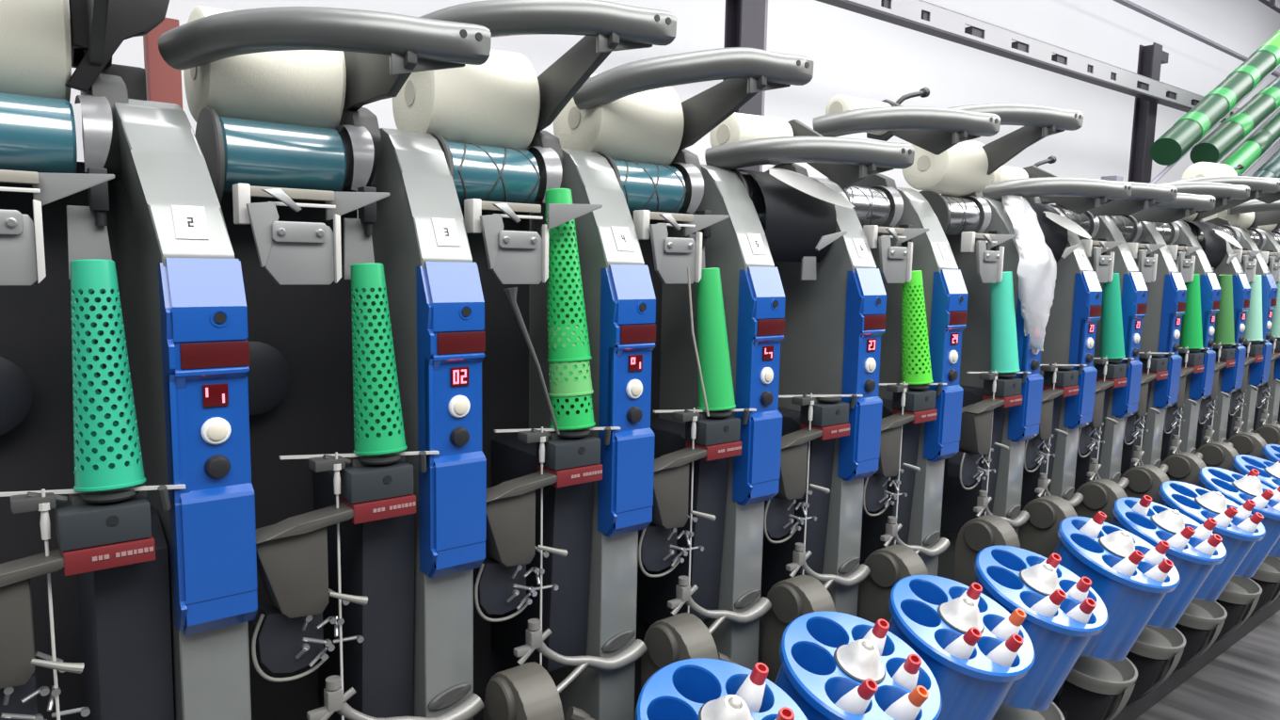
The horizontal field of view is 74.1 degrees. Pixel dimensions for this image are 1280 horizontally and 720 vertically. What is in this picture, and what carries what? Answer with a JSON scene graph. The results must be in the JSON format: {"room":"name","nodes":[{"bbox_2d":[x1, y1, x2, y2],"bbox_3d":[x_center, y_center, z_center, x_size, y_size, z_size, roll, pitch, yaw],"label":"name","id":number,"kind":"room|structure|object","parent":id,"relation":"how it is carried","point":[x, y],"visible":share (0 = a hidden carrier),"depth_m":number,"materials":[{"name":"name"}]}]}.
{"room":"textile factory","nodes":[
{"label":"textile factory","id":0,"kind":"room"},
{"bbox_2d":[67,0,1279,221],"bbox_3d":[4.944,-2.704,9.647,32.000,5.900,0.200,-4,9,-38],"label":"wall","id":1,"kind":"structure","parent":0,"point":[856,55],"depth_m":7.99,"materials":[{"name":"white paint"}]},
{"bbox_2d":[1112,0,1279,77],"bbox_3d":[9.315,-3.959,12.075,18.000,0.030,0.060,-4,9,-38],"label":"trim","id":2,"kind":"structure","parent":0,"point":[1126,3],"depth_m":9.49,"materials":[{"name":"metal"}]},
{"bbox_2d":[1135,609,1279,719],"bbox_3d":[7.123,0.647,7.202,32.000,0.100,10.200,-4,9,-38],"label":"floor","id":3,"kind":"structure","parent":0,"point":[1242,682],"depth_m":2.66,"materials":[{"name":"grey concrete"}]},
{"bbox_2d":[143,17,182,108],"bbox_3d":[-1.932,-0.258,3.506,0.116,2.216,0.100,-4,9,-38],"label":"column","id":4,"kind":"structure","parent":3,"relation":"on","point":[164,82],"depth_m":3.35,"materials":[{"name":"red paint"}]},
{"bbox_2d":[722,0,767,174],"bbox_3d":[0.547,-2.092,4.161,0.210,5.800,0.117,-4,9,-38],"label":"column","id":5,"kind":"structure","parent":3,"relation":"on","point":[745,21],"depth_m":4.19,"materials":[{"name":"metal"}]},
{"bbox_2d":[816,0,1239,122],"bbox_3d":[3.776,-2.154,6.566,9.000,0.145,0.085,-4,8,-37],"label":"rail","id":6,"kind":"object","parent":5,"relation":"attached to","point":[921,16],"visible":0.73,"depth_m":5.52,"materials":[{"name":"metal"}]},
{"bbox_2d":[1127,42,1168,183],"bbox_3d":[4.285,-1.059,7.290,0.300,3.160,0.117,-4,9,-38],"label":"column","id":7,"kind":"structure","parent":3,"relation":"on","point":[1150,59],"depth_m":7.11,"materials":[{"name":"metal"}]},
{"bbox_2d":[1052,596,1279,719],"bbox_3d":[1.099,0.957,2.527,5.739,0.150,0.540,-4,9,-38],"label":"beam","id":8,"kind":"structure","parent":3,"relation":"on","point":[1133,711],"depth_m":2.71,"materials":[{"name":"black metal"}]},
{"bbox_2d":[0,0,257,719],"bbox_3d":[-0.700,0.233,1.036,0.374,1.568,0.430,-4,9,-38],"label":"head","id":9,"kind":"object","parent":8,"relation":"on","point":[136,602],"visible":0.99,"depth_m":1.03},
{"bbox_2d":[0,0,71,101],"bbox_3d":[-0.795,-0.397,1.015,0.181,0.184,0.184,-4,9,-38],"label":"package","id":10,"kind":"object","parent":9,"relation":"on","point":[36,48],"visible":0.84,"depth_m":0.99,"materials":[{"name":"fabric"}]},
{"bbox_2d":[70,258,146,492],"bbox_3d":[-0.608,0.018,0.965,0.071,0.263,0.078,0,7,-10],"label":"tube","id":11,"kind":"object","parent":9,"relation":"on","point":[119,467],"visible":1,"depth_m":0.95,"materials":[{"name":"plastic"}]},
{"bbox_2d":[158,6,491,719],"bbox_3d":[-0.449,0.270,1.240,0.372,1.456,0.429,-4,9,-38],"label":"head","id":12,"kind":"object","parent":8,"relation":"on","point":[366,564],"visible":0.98,"depth_m":1.22},
{"bbox_2d":[183,5,346,129],"bbox_3d":[-0.538,-0.409,1.215,0.186,0.170,0.170,-4,9,-38],"label":"package","id":13,"kind":"object","parent":12,"relation":"on","point":[307,88],"visible":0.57,"depth_m":1.16,"materials":[{"name":"fabric"}]},
{"bbox_2d":[350,262,407,455],"bbox_3d":[-0.358,-0.001,1.163,0.071,0.263,0.078,-1,7,-16],"label":"tube","id":14,"kind":"object","parent":12,"relation":"on","point":[365,277],"visible":1,"depth_m":1.15,"materials":[{"name":"green plastic"}]},
{"bbox_2d":[419,0,676,719],"bbox_3d":[-0.199,0.214,1.433,0.374,1.532,0.429,-4,9,-38],"label":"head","id":15,"kind":"object","parent":8,"relation":"on","point":[555,584],"visible":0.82,"depth_m":1.41},
{"bbox_2d":[392,49,540,149],"bbox_3d":[-0.291,-0.432,1.412,0.196,0.180,0.180,-4,9,-38],"label":"package","id":16,"kind":"object","parent":15,"relation":"on","point":[494,103],"visible":0.78,"depth_m":1.35,"materials":[{"name":"fabric"}]},
{"bbox_2d":[485,676,516,719],"bbox_3d":[-0.191,0.520,1.301,0.066,0.077,0.077,-4,9,-38],"label":"canister","id":17,"kind":"object","parent":15,"relation":"on","point":[501,692],"depth_m":1.27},
{"bbox_2d":[549,360,595,430],"bbox_3d":[-0.108,0.053,1.367,0.073,0.117,0.076,-2,7,-22],"label":"tube","id":18,"kind":"object","parent":15,"relation":"on","point":[567,418],"visible":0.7,"depth_m":1.34,"materials":[{"name":"green plastic"}]},
{"bbox_2d":[547,324,593,397],"bbox_3d":[-0.111,0.001,1.364,0.074,0.117,0.073,0,7,-7],"label":"tube","id":19,"kind":"object","parent":18,"relation":"on","point":[581,387],"visible":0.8,"depth_m":1.34,"materials":[{"name":"plastic"}]},
{"bbox_2d":[544,188,591,362],"bbox_3d":[-0.112,-0.134,1.356,0.071,0.277,0.078,-2,7,-22],"label":"tube","id":20,"kind":"object","parent":19,"relation":"on","point":[557,288],"visible":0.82,"depth_m":1.34,"materials":[{"name":"green plastic"}]},
{"bbox_2d":[573,47,813,719],"bbox_3d":[0.052,0.204,1.633,0.374,1.514,0.429,-4,9,-38],"label":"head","id":21,"kind":"object","parent":8,"relation":"on","point":[699,557],"visible":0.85,"depth_m":1.60},
{"bbox_2d":[553,74,684,165],"bbox_3d":[-0.043,-0.448,1.608,0.199,0.176,0.176,-4,9,-38],"label":"package","id":22,"kind":"object","parent":21,"relation":"on","point":[647,126],"visible":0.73,"depth_m":1.55,"materials":[{"name":"fabric"}]},
{"bbox_2d":[646,624,679,668],"bbox_3d":[0.060,0.501,1.499,0.066,0.077,0.077,-4,9,-38],"label":"canister","id":23,"kind":"object","parent":21,"relation":"on","point":[663,640],"depth_m":1.47,"materials":[{"name":"metal"}]},
{"bbox_2d":[696,267,735,411],"bbox_3d":[0.141,-0.038,1.555,0.078,0.263,0.071,1,7,-5],"label":"tube","id":24,"kind":"object","parent":21,"relation":"on","point":[712,344],"visible":0.92,"depth_m":1.54,"materials":[{"name":"plastic"}]},
{"bbox_2d":[635,657,807,719],"bbox_3d":[0.106,0.661,1.312,0.334,0.327,0.284,7,9,40],"label":"magazine","id":25,"kind":"object","parent":21,"relation":"attached to","point":[689,689],"visible":0.94,"depth_m":1.34,"materials":[{"name":"blue plastic"}]},
{"bbox_2d":[735,662,768,712],"bbox_3d":[0.169,0.555,1.361,0.045,0.161,0.085,-4,8,-36],"label":"bobbin","id":26,"kind":"object","parent":25,"relation":"in","point":[751,691],"visible":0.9,"depth_m":1.33,"materials":[{"name":"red plastic"}]},
{"bbox_2d":[704,119,914,683],"bbox_3d":[0.303,0.214,1.835,0.372,1.456,0.429,-4,9,-38],"label":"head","id":27,"kind":"object","parent":8,"relation":"on","point":[830,406],"visible":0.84,"depth_m":1.79},
{"bbox_2d":[709,112,793,164],"bbox_3d":[0.238,-0.472,1.801,0.171,0.100,0.100,-4,9,-38],"label":"package","id":28,"kind":"object","parent":27,"relation":"on","point":[738,126],"visible":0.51,"depth_m":1.75,"materials":[{"name":"fabric"}]},
{"bbox_2d":[770,583,802,623],"bbox_3d":[0.311,0.483,1.697,0.066,0.077,0.077,-4,9,-38],"label":"canister","id":29,"kind":"object","parent":27,"relation":"on","point":[786,599],"depth_m":1.67,"materials":[{"name":"metal"}]},
{"bbox_2d":[735,167,855,262],"bbox_3d":[0.317,-0.296,1.757,0.245,0.184,0.148,-4,9,-38],"label":"hood","id":30,"kind":"object","parent":27,"relation":"attached to","point":[803,217],"depth_m":1.72,"materials":[{"name":"plastic"}]},
{"bbox_2d":[815,230,846,250],"bbox_3d":[0.387,-0.242,1.717,0.090,0.043,0.006,-4,9,-38],"label":"hood","id":31,"kind":"object","parent":27,"relation":"attached to","point":[825,240],"depth_m":1.71,"materials":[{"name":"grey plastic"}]},
{"bbox_2d":[774,611,942,719],"bbox_3d":[0.357,0.643,1.510,0.334,0.327,0.284,7,9,40],"label":"magazine","id":32,"kind":"object","parent":27,"relation":"attached to","point":[824,656],"visible":0.88,"depth_m":1.46,"materials":[{"name":"blue plastic"}]},
{"bbox_2d":[834,678,878,714],"bbox_3d":[0.342,0.584,1.404,0.045,0.149,0.110,-4,8,-35],"label":"bobbin","id":33,"kind":"object","parent":32,"relation":"in","point":[857,699],"visible":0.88,"depth_m":1.37,"materials":[{"name":"red plastic"}]},
{"bbox_2d":[863,618,889,655],"bbox_3d":[0.418,0.539,1.554,0.045,0.157,0.095,-2,8,-27],"label":"bobbin","id":34,"kind":"object","parent":32,"relation":"in","point":[876,634],"visible":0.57,"depth_m":1.51,"materials":[{"name":"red plastic"}]},
{"bbox_2d":[891,653,921,690],"bbox_3d":[0.458,0.578,1.488,0.045,0.157,0.094,0,7,-10],"label":"bobbin","id":35,"kind":"object","parent":32,"relation":"in","point":[906,676],"visible":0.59,"depth_m":1.45,"materials":[{"name":"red plastic"}]},
{"bbox_2d":[884,685,928,719],"bbox_3d":[0.428,0.602,1.415,0.045,0.151,0.108,-5,9,-43],"label":"bobbin","id":36,"kind":"object","parent":32,"relation":"in","point":[908,706],"visible":0.97,"depth_m":1.38,"materials":[{"name":"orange plastic"}]},
{"bbox_2d":[812,87,1000,623],"bbox_3d":[0.553,0.135,2.025,0.374,1.578,0.430,-4,9,-38],"label":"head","id":37,"kind":"object","parent":8,"relation":"on","point":[920,425],"visible":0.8,"depth_m":1.99},
{"bbox_2d":[825,95,891,135],"bbox_3d":[0.518,-0.570,1.974,0.196,0.076,0.076,-4,9,-38],"label":"package","id":38,"kind":"object","parent":37,"relation":"on","point":[838,103],"visible":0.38,"depth_m":1.92,"materials":[{"name":"fabric"}]},
{"bbox_2d":[868,551,899,588],"bbox_3d":[0.561,0.464,1.895,0.066,0.077,0.077,-4,9,-38],"label":"canister","id":39,"kind":"object","parent":37,"relation":"on","point":[884,567],"depth_m":1.87,"materials":[{"name":"metal"}]},
{"bbox_2d":[900,270,933,384],"bbox_3d":[0.643,-0.075,1.954,0.071,0.263,0.078,-4,9,-39],"label":"tube","id":40,"kind":"object","parent":37,"relation":"on","point":[913,303],"visible":0.97,"depth_m":1.94,"materials":[{"name":"plastic"}]},
{"bbox_2d":[888,575,1035,719],"bbox_3d":[0.608,0.624,1.708,0.334,0.327,0.284,7,9,40],"label":"magazine","id":41,"kind":"object","parent":37,"relation":"attached to","point":[929,613],"visible":0.74,"depth_m":1.63,"materials":[{"name":"blue plastic"}]},
{"bbox_2d":[944,626,981,659],"bbox_3d":[0.591,0.565,1.602,0.045,0.151,0.107,-3,8,-32],"label":"bobbin","id":42,"kind":"object","parent":41,"relation":"in","point":[964,646],"visible":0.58,"depth_m":1.57,"materials":[{"name":"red plastic"}]},
{"bbox_2d":[986,633,1023,667],"bbox_3d":[0.676,0.582,1.613,0.045,0.154,0.102,-4,8,-37],"label":"bobbin","id":43,"kind":"object","parent":41,"relation":"in","point":[1004,654],"visible":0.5,"depth_m":1.58,"materials":[{"name":"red plastic"}]},
{"bbox_2d":[991,608,1025,640],"bbox_3d":[0.716,0.560,1.688,0.045,0.156,0.098,-3,8,-33],"label":"bobbin","id":44,"kind":"object","parent":41,"relation":"in","point":[1011,625],"visible":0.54,"depth_m":1.66,"materials":[{"name":"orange plastic"}]},
{"bbox_2d":[919,103,1083,586],"bbox_3d":[0.862,0.127,2.271,0.374,1.550,0.430,-4,9,-38],"label":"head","id":45,"kind":"object","parent":8,"relation":"on","point":[1001,411],"visible":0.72,"depth_m":2.23},
{"bbox_2d":[902,140,992,196],"bbox_3d":[0.813,-0.513,2.243,0.216,0.152,0.152,-4,9,-38],"label":"package","id":46,"kind":"object","parent":45,"relation":"on","point":[960,170],"visible":0.81,"depth_m":2.19,"materials":[{"name":"fabric"}]},
{"bbox_2d":[963,520,994,552],"bbox_3d":[0.870,0.441,2.139,0.066,0.077,0.077,-4,9,-38],"label":"canister","id":47,"kind":"object","parent":45,"relation":"on","point":[978,535],"depth_m":2.12,"materials":[{"name":"metal"}]},
{"bbox_2d":[990,271,1020,372],"bbox_3d":[0.948,-0.098,2.199,0.086,0.263,0.072,5,8,33],"label":"tube","id":48,"kind":"object","parent":45,"relation":"on","point":[1003,339],"visible":0.84,"depth_m":2.17,"materials":[{"name":"green plastic"}]},
{"bbox_2d":[1001,195,1056,351],"bbox_3d":[1.018,-0.233,2.251,0.202,0.410,0.159,-4,9,-38],"label":"cloth","id":49,"kind":"object","parent":45,"relation":"hanging from","point":[1037,266],"visible":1,"depth_m":2.20,"materials":[{"name":"white fabric"}]},
{"bbox_2d":[974,545,1108,711],"bbox_3d":[0.858,0.606,1.906,0.334,0.327,0.284,7,9,40],"label":"magazine","id":50,"kind":"object","parent":45,"relation":"attached to","point":[1015,578],"visible":0.6,"depth_m":1.83,"materials":[{"name":"blue plastic"}]},
{"bbox_2d":[1029,589,1066,616],"bbox_3d":[0.844,0.547,1.801,0.045,0.149,0.110,-4,9,-38],"label":"bobbin","id":51,"kind":"object","parent":50,"relation":"in","point":[1048,605],"visible":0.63,"depth_m":1.77,"materials":[{"name":"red plastic"}]},
{"bbox_2d":[1066,576,1091,602],"bbox_3d":[0.959,0.543,1.883,0.045,0.154,0.102,0,7,-12],"label":"bobbin","id":52,"kind":"object","parent":50,"relation":"in","point":[1080,591],"visible":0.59,"depth_m":1.84,"materials":[{"name":"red plastic"}]},
{"bbox_2d":[1066,597,1096,623],"bbox_3d":[0.922,0.566,1.807,0.045,0.151,0.108,-1,7,-19],"label":"bobbin","id":53,"kind":"object","parent":50,"relation":"in","point":[1082,612],"visible":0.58,"depth_m":1.76,"materials":[{"name":"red plastic"}]},
{"bbox_2d":[992,702,1064,719],"bbox_3d":[0.866,0.916,1.979,0.216,0.269,0.214,-1,7,-16],"label":"chute","id":54,"kind":"object","parent":8,"relation":"attached to","point":[1004,712],"visible":0.17,"depth_m":1.98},
{"bbox_2d":[981,155,1132,558],"bbox_3d":[1.113,0.141,2.473,0.372,1.483,0.429,-4,9,-38],"label":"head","id":55,"kind":"object","parent":8,"relation":"on","point":[1068,373],"visible":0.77,"depth_m":2.42},
{"bbox_2d":[988,165,1028,183],"bbox_3d":[1.046,-0.520,2.441,0.166,0.080,0.080,-4,9,-38],"label":"package","id":56,"kind":"object","parent":55,"relation":"on","point":[1003,173],"visible":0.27,"depth_m":2.39,"materials":[{"name":"fabric"}]},
{"bbox_2d":[1026,500,1056,528],"bbox_3d":[1.121,0.423,2.337,0.066,0.077,0.077,-4,9,-38],"label":"canister","id":57,"kind":"object","parent":55,"relation":"on","point":[1043,514],"depth_m":2.31,"materials":[{"name":"metal"}]},
{"bbox_2d":[1028,202,1091,262],"bbox_3d":[1.157,-0.358,2.415,0.315,0.184,0.157,-4,9,-38],"label":"hood","id":58,"kind":"object","parent":55,"relation":"attached to","point":[1060,232],"depth_m":2.39,"materials":[{"name":"plastic"}]},
{"bbox_2d":[1052,516,1180,661],"bbox_3d":[1.167,0.583,2.150,0.334,0.327,0.284,7,9,40],"label":"magazine","id":59,"kind":"object","parent":55,"relation":"attached to","point":[1130,602],"visible":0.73,"depth_m":2.07,"materials":[{"name":"blue plastic"}]},
{"bbox_2d":[1078,511,1106,538],"bbox_3d":[1.148,0.461,2.188,0.095,0.157,0.045,7,9,43],"label":"bobbin","id":60,"kind":"object","parent":59,"relation":"in","point":[1092,528],"visible":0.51,"depth_m":2.16,"materials":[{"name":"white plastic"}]},
{"bbox_2d":[1111,549,1144,575],"bbox_3d":[1.153,0.523,2.046,0.045,0.152,0.106,-5,9,-43],"label":"bobbin","id":61,"kind":"object","parent":59,"relation":"in","point":[1128,565],"visible":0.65,"depth_m":2.01,"materials":[{"name":"red plastic"}]},
{"bbox_2d":[1143,540,1169,564],"bbox_3d":[1.274,0.519,2.129,0.045,0.155,0.099,-2,7,-25],"label":"bobbin","id":62,"kind":"object","parent":59,"relation":"in","point":[1156,554],"visible":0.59,"depth_m":2.09,"materials":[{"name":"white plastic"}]},
{"bbox_2d":[1144,559,1173,582],"bbox_3d":[1.232,0.542,2.052,0.045,0.151,0.108,-1,7,-20],"label":"bobbin","id":63,"kind":"object","parent":59,"relation":"in","point":[1160,572],"visible":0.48,"depth_m":2.01,"materials":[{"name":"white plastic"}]},
{"bbox_2d":[1057,655,1137,719],"bbox_3d":[1.175,0.893,2.223,0.216,0.269,0.214,-1,7,-16],"label":"chute","id":64,"kind":"object","parent":8,"relation":"attached to","point":[1093,689],"visible":0.7,"depth_m":2.18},
{"bbox_2d":[1066,655,1137,694],"bbox_3d":[1.174,0.799,2.215,0.216,0.048,0.216,-4,18,-38],"label":"bowl","id":65,"kind":"object","parent":64,"relation":"on","point":[1096,676],"depth_m":2.18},
{"bbox_2d":[1038,181,1177,523],"bbox_3d":[1.363,0.146,2.674,0.372,1.436,0.429,-4,9,-38],"label":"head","id":66,"kind":"object","parent":8,"relation":"on","point":[1097,478],"visible":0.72,"depth_m":2.62},
{"bbox_2d":[1080,482,1108,509],"bbox_3d":[1.372,0.404,2.535,0.066,0.077,0.077,-4,9,-38],"label":"canister","id":67,"kind":"object","parent":66,"relation":"on","point":[1096,495],"depth_m":2.51,"materials":[{"name":"metal"}]},
{"bbox_2d":[1099,272,1125,359],"bbox_3d":[1.453,-0.135,2.594,0.078,0.263,0.071,6,8,33],"label":"tube","id":68,"kind":"object","parent":66,"relation":"on","point":[1112,332],"visible":0.87,"depth_m":2.57,"materials":[{"name":"plastic"}]},
{"bbox_2d":[1110,496,1226,628],"bbox_3d":[1.418,0.564,2.349,0.334,0.327,0.284,7,9,40],"label":"magazine","id":69,"kind":"object","parent":66,"relation":"attached to","point":[1160,522],"visible":0.55,"depth_m":2.27,"materials":[{"name":"blue plastic"}]},
{"bbox_2d":[1166,526,1195,549],"bbox_3d":[1.404,0.505,2.244,0.045,0.152,0.106,-5,9,-43],"label":"bobbin","id":70,"kind":"object","parent":69,"relation":"in","point":[1179,540],"visible":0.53,"depth_m":2.21,"materials":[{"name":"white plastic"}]},
{"bbox_2d":[1123,624,1186,705],"bbox_3d":[1.425,0.875,2.421,0.216,0.269,0.214,-1,7,-16],"label":"chute","id":71,"kind":"object","parent":8,"relation":"attached to","point":[1153,650],"visible":0.56,"depth_m":2.37,"materials":[{"name":"black plastic"}]},
{"bbox_2d":[1129,624,1186,659],"bbox_3d":[1.425,0.781,2.413,0.216,0.048,0.216,-4,18,-38],"label":"bowl","id":72,"kind":"object","parent":71,"relation":"on","point":[1154,643],"depth_m":2.37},
{"bbox_2d":[1108,192,1215,502],"bbox_3d":[1.614,0.127,2.872,0.372,1.436,0.429,-4,9,-38],"label":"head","id":73,"kind":"object","parent":8,"relation":"on","point":[1159,355],"visible":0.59,"depth_m":2.82},
{"bbox_2d":[1125,468,1152,493],"bbox_3d":[1.622,0.386,2.734,0.066,0.077,0.077,-4,9,-38],"label":"canister","id":74,"kind":"object","parent":73,"relation":"on","point":[1141,480],"depth_m":2.71,"materials":[{"name":"metal"}]},
{"bbox_2d":[1156,480,1265,601],"bbox_3d":[1.669,0.546,2.546,0.334,0.327,0.284,7,9,40],"label":"magazine","id":75,"kind":"object","parent":73,"relation":"attached to","point":[1198,504],"visible":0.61,"depth_m":2.47,"materials":[{"name":"blue plastic"}]},
{"bbox_2d":[1168,598,1227,672],"bbox_3d":[1.676,0.856,2.619,0.216,0.269,0.214,-1,7,-16],"label":"chute","id":76,"kind":"object","parent":8,"relation":"attached to","point":[1201,617],"visible":0.52,"depth_m":2.56,"materials":[{"name":"black plastic"}]},
{"bbox_2d":[1177,598,1227,629],"bbox_3d":[1.676,0.762,2.611,0.216,0.048,0.216,-4,18,-38],"label":"bowl","id":77,"kind":"object","parent":76,"relation":"on","point":[1200,614],"depth_m":2.56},
{"bbox_2d":[1152,181,1250,485],"bbox_3d":[1.865,0.101,3.069,0.372,1.452,0.429,-4,9,-38],"label":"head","id":78,"kind":"object","parent":8,"relation":"on","point":[1178,449],"visible":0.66,"depth_m":3.00},
{"bbox_2d":[1166,455,1191,478],"bbox_3d":[1.873,0.367,2.932,0.066,0.077,0.077,-4,9,-38],"label":"canister","id":79,"kind":"object","parent":78,"relation":"on","point":[1179,466],"depth_m":2.91,"materials":[{"name":"metal"}]},
{"bbox_2d":[1179,273,1203,349],"bbox_3d":[1.955,-0.171,2.985,0.071,0.263,0.078,8,9,44],"label":"tube","id":80,"kind":"object","parent":78,"relation":"on","point":[1192,333],"visible":0.79,"depth_m":2.97,"materials":[{"name":"green plastic"}]},
{"bbox_2d":[1196,466,1279,577],"bbox_3d":[1.919,0.527,2.745,0.334,0.327,0.284,7,9,40],"label":"magazine","id":81,"kind":"object","parent":78,"relation":"attached to","point":[1231,485],"visible":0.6,"depth_m":2.68,"materials":[{"name":"blue plastic"}]},
{"bbox_2d":[1168,176,1279,470],"bbox_3d":[2.115,0.061,3.264,0.374,1.496,0.429,-4,9,-38],"label":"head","id":82,"kind":"object","parent":8,"relation":"on","point":[1210,441],"visible":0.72,"depth_m":3.19},
{"bbox_2d":[1200,444,1224,465],"bbox_3d":[2.124,0.349,3.130,0.066,0.077,0.077,-4,9,-38],"label":"canister","id":83,"kind":"object","parent":82,"relation":"on","point":[1213,455],"depth_m":3.11,"materials":[{"name":"metal"}]},
{"bbox_2d":[1183,220,1242,269],"bbox_3d":[2.160,-0.432,3.207,0.315,0.184,0.157,-4,9,-38],"label":"hood","id":84,"kind":"object","parent":82,"relation":"attached to","point":[1214,243],"depth_m":3.18,"materials":[{"name":"plastic"}]},
{"bbox_2d":[1213,274,1234,344],"bbox_3d":[2.205,-0.190,3.183,0.071,0.263,0.078,7,9,39],"label":"tube","id":85,"kind":"object","parent":82,"relation":"on","point":[1224,333],"visible":0.86,"depth_m":3.16,"materials":[{"name":"plastic"}]},
{"bbox_2d":[1231,454,1279,558],"bbox_3d":[2.170,0.509,2.943,0.334,0.327,0.284,7,9,40],"label":"magazine","id":86,"kind":"object","parent":82,"relation":"attached to","point":[1269,475],"visible":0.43,"depth_m":2.91,"materials":[{"name":"blue plastic"}]},
{"bbox_2d":[1208,575,1262,644],"bbox_3d":[1.926,0.837,2.817,0.216,0.269,0.214,-1,7,-16],"label":"chute","id":87,"kind":"object","parent":8,"relation":"attached to","point":[1240,592],"visible":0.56,"depth_m":2.75,"materials":[{"name":"black plastic"}]},
{"bbox_2d":[1217,575,1262,604],"bbox_3d":[1.926,0.744,2.809,0.216,0.048,0.216,-4,18,-38],"label":"bowl","id":88,"kind":"object","parent":87,"relation":"on","point":[1240,590],"depth_m":2.76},
{"bbox_2d":[1203,163,1279,458],"bbox_3d":[2.366,-0.006,3.457,0.374,1.593,0.430,-4,9,-38],"label":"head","id":89,"kind":"object","parent":8,"relation":"on","point":[1240,431],"visible":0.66,"depth_m":3.41},
{"bbox_2d":[1181,161,1237,179],"bbox_3d":[2.289,-0.721,3.409,0.196,0.150,0.150,-4,9,-38],"label":"package","id":90,"kind":"object","parent":89,"relation":"on","point":[1201,168],"visible":0.34,"depth_m":3.35,"materials":[{"name":"fabric"}]},
{"bbox_2d":[1230,434,1254,454],"bbox_3d":[2.374,0.330,3.328,0.066,0.077,0.077,-4,9,-38],"label":"canister","id":91,"kind":"object","parent":89,"relation":"on","point":[1244,444],"depth_m":3.30,"materials":[{"name":"metal"}]},
{"bbox_2d":[1243,274,1263,340],"bbox_3d":[2.457,-0.208,3.381,0.071,0.263,0.078,6,8,33],"label":"tube","id":92,"kind":"object","parent":89,"relation":"on","point":[1253,330],"visible":0.77,"depth_m":3.36,"materials":[{"name":"plastic"}]},
{"bbox_2d":[1227,199,1279,445],"bbox_3d":[2.617,0.045,3.663,0.372,1.454,0.429,-4,9,-38],"label":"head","id":93,"kind":"object","parent":8,"relation":"on","point":[1266,424],"visible":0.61,"depth_m":3.58},
{"bbox_2d":[1207,209,1254,228],"bbox_3d":[2.534,-0.617,3.635,0.186,0.130,0.130,-4,9,-38],"label":"package","id":94,"kind":"object","parent":93,"relation":"on","point":[1245,220],"visible":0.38,"depth_m":3.58,"materials":[{"name":"fabric"}]},
{"bbox_2d":[1257,426,1279,444],"bbox_3d":[2.625,0.311,3.526,0.066,0.077,0.077,-4,9,-38],"label":"canister","id":95,"kind":"object","parent":93,"relation":"on","point":[1271,435],"depth_m":3.50,"materials":[{"name":"metal"}]},
{"bbox_2d":[1242,555,1279,621],"bbox_3d":[2.177,0.819,3.016,0.216,0.269,0.214,-1,7,-16],"label":"chute","id":96,"kind":"object","parent":8,"relation":"attached to","point":[1267,576],"visible":0.4,"depth_m":2.95,"materials":[{"name":"black plastic"}]},
{"bbox_2d":[1251,555,1279,582],"bbox_3d":[2.177,0.725,3.007,0.216,0.048,0.216,-4,18,-38],"label":"bowl","id":97,"kind":"object","parent":96,"relation":"on","point":[1269,571],"depth_m":2.94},
{"bbox_2d":[1101,64,1279,184],"bbox_3d":[4.488,-1.142,6.572,3.603,3.500,0.164,-4,8,-37],"label":"tube rack","id":98,"kind":"object","parent":3,"relation":"on","point":[1167,168],"visible":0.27,"depth_m":6.48,"materials":[{"name":"metal"}]},
{"bbox_2d":[1150,111,1210,165],"bbox_3d":[3.758,-1.543,5.891,0.545,0.404,0.202,-4,9,-38],"label":"tube","id":99,"kind":"object","parent":98,"relation":"on","point":[1167,150],"visible":1,"depth_m":5.79,"materials":[{"name":"plastic"}]},
{"bbox_2d":[1187,87,1236,129],"bbox_3d":[4.122,-1.796,6.149,0.545,0.404,0.202,-4,9,-38],"label":"tube","id":100,"kind":"object","parent":98,"relation":"on","point":[1217,104],"visible":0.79,"depth_m":6.09,"materials":[{"name":"plastic"}]},
{"bbox_2d":[1189,112,1253,163],"bbox_3d":[4.382,-1.658,6.375,0.724,0.458,0.194,-4,9,-38],"label":"tube","id":101,"kind":"object","parent":98,"relation":"on","point":[1236,127],"visible":0.94,"depth_m":6.25,"materials":[{"name":"plastic"}]},
{"bbox_2d":[1215,64,1260,104],"bbox_3d":[4.487,-2.049,6.407,0.545,0.404,0.202,-4,9,-38],"label":"tube","id":102,"kind":"object","parent":98,"relation":"on","point":[1243,79],"visible":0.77,"depth_m":6.35,"materials":[{"name":"plastic"}]},
{"bbox_2d":[1220,128,1273,175],"bbox_3d":[4.685,-1.560,6.631,0.963,0.567,0.185,-4,9,-38],"label":"tube","id":103,"kind":"object","parent":98,"relation":"on","point":[1256,144],"visible":0.64,"depth_m":6.61,"materials":[{"name":"plastic"}]},
{"bbox_2d":[1233,86,1279,128],"bbox_3d":[4.897,-1.980,6.744,0.724,0.458,0.194,-4,9,-38],"label":"tube","id":104,"kind":"object","parent":98,"relation":"on","point":[1265,102],"visible":0.76,"depth_m":6.67,"materials":[{"name":"plastic"}]},
{"bbox_2d":[1238,44,1279,81],"bbox_3d":[4.852,-2.302,6.665,0.545,0.404,0.202,-4,9,-38],"label":"tube","id":105,"kind":"object","parent":98,"relation":"on","point":[1266,58],"visible":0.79,"depth_m":6.60,"materials":[{"name":"plastic"}]},
{"bbox_2d":[1251,161,1279,199],"bbox_3d":[5.072,-1.428,6.958,0.696,0.440,0.181,-4,9,-38],"label":"tube","id":106,"kind":"object","parent":98,"relation":"on","point":[1270,169],"visible":0.36,"depth_m":6.99,"materials":[{"name":"plastic"}]},
{"bbox_2d":[1257,109,1279,143],"bbox_3d":[5.390,-2.013,7.134,0.963,0.567,0.185,-4,9,-38],"label":"tube","id":107,"kind":"object","parent":98,"relation":"on","point":[1272,124],"visible":0.48,"depth_m":6.89,"materials":[{"name":"plastic"}]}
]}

